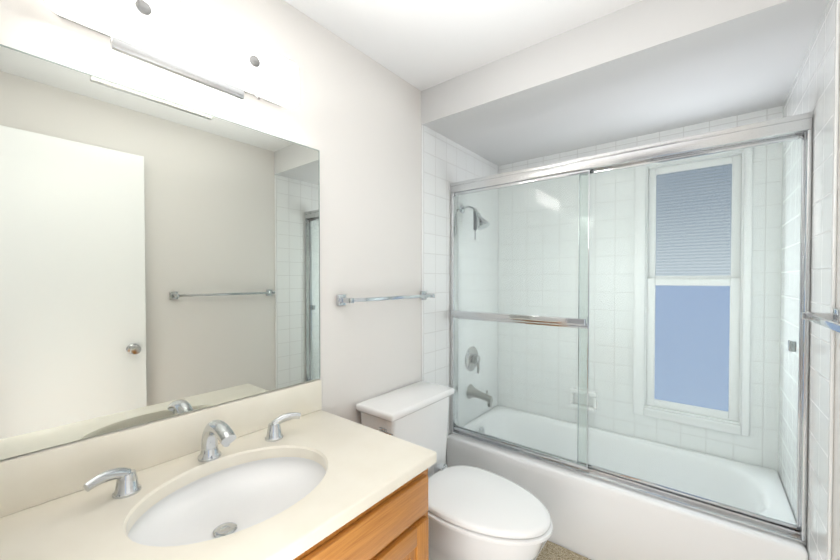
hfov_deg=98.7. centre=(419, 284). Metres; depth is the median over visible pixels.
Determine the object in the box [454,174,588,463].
glass panel
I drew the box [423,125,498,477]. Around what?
wall tile
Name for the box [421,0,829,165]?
soffit
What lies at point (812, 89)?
wall tile
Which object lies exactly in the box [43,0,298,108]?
sconce
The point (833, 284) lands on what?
trim
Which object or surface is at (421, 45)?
ceiling
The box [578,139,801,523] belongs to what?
glass panel
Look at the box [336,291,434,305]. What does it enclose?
towel rail
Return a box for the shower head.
[459,204,489,239]
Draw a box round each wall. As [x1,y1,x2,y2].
[0,0,421,460]
[832,69,839,559]
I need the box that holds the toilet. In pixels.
[356,381,552,559]
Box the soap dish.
[569,386,597,411]
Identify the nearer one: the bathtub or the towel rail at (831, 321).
the towel rail at (831, 321)
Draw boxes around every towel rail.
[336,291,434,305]
[800,308,839,332]
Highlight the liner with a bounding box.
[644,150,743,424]
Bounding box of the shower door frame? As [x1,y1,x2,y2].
[450,112,812,544]
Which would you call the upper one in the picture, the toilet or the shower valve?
the shower valve
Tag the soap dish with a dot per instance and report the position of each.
(573, 400)
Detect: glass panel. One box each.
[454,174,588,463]
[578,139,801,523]
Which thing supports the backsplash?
attached to the wall at (353, 117)
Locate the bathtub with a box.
[447,405,807,559]
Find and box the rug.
[536,540,590,559]
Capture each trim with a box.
[422,125,422,380]
[827,0,839,559]
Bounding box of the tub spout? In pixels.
[466,384,492,406]
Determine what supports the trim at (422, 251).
attached to the wall at (353, 117)
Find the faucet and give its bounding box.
[83,412,300,498]
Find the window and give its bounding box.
[633,147,752,436]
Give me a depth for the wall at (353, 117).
1.54 m
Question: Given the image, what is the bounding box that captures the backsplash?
[0,379,321,517]
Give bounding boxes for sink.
[128,457,325,546]
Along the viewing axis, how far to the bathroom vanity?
0.93 m
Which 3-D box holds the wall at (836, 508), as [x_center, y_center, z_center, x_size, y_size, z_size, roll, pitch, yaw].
[1.008,0.126,0.705,0.120,2.317,2.843,1,1,38]
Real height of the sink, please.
0.082 m
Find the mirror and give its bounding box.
[0,44,319,460]
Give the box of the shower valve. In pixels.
[465,346,480,373]
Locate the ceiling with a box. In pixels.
[284,0,641,90]
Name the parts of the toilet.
tank, bowl, seat lid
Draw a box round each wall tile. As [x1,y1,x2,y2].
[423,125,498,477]
[498,106,782,471]
[778,0,835,559]
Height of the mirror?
0.913 m
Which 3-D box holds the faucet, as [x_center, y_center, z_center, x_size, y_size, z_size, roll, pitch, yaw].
[-0.580,0.445,1.018,0.162,0.120,0.546,1,1,38]
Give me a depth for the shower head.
2.21 m
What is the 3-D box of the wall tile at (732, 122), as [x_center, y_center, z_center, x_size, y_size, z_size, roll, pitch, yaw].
[1.173,0.195,2.230,1.499,2.136,0.008,1,1,38]
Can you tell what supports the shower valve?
attached to the wall tile at (446, 162)
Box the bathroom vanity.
[0,379,436,559]
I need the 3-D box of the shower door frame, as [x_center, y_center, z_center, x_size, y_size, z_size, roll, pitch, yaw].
[0.787,0.154,1.743,1.497,1.513,0.063,1,1,38]
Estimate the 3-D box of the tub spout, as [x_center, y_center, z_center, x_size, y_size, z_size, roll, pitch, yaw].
[0.394,0.717,2.333,0.160,0.116,0.096,1,1,38]

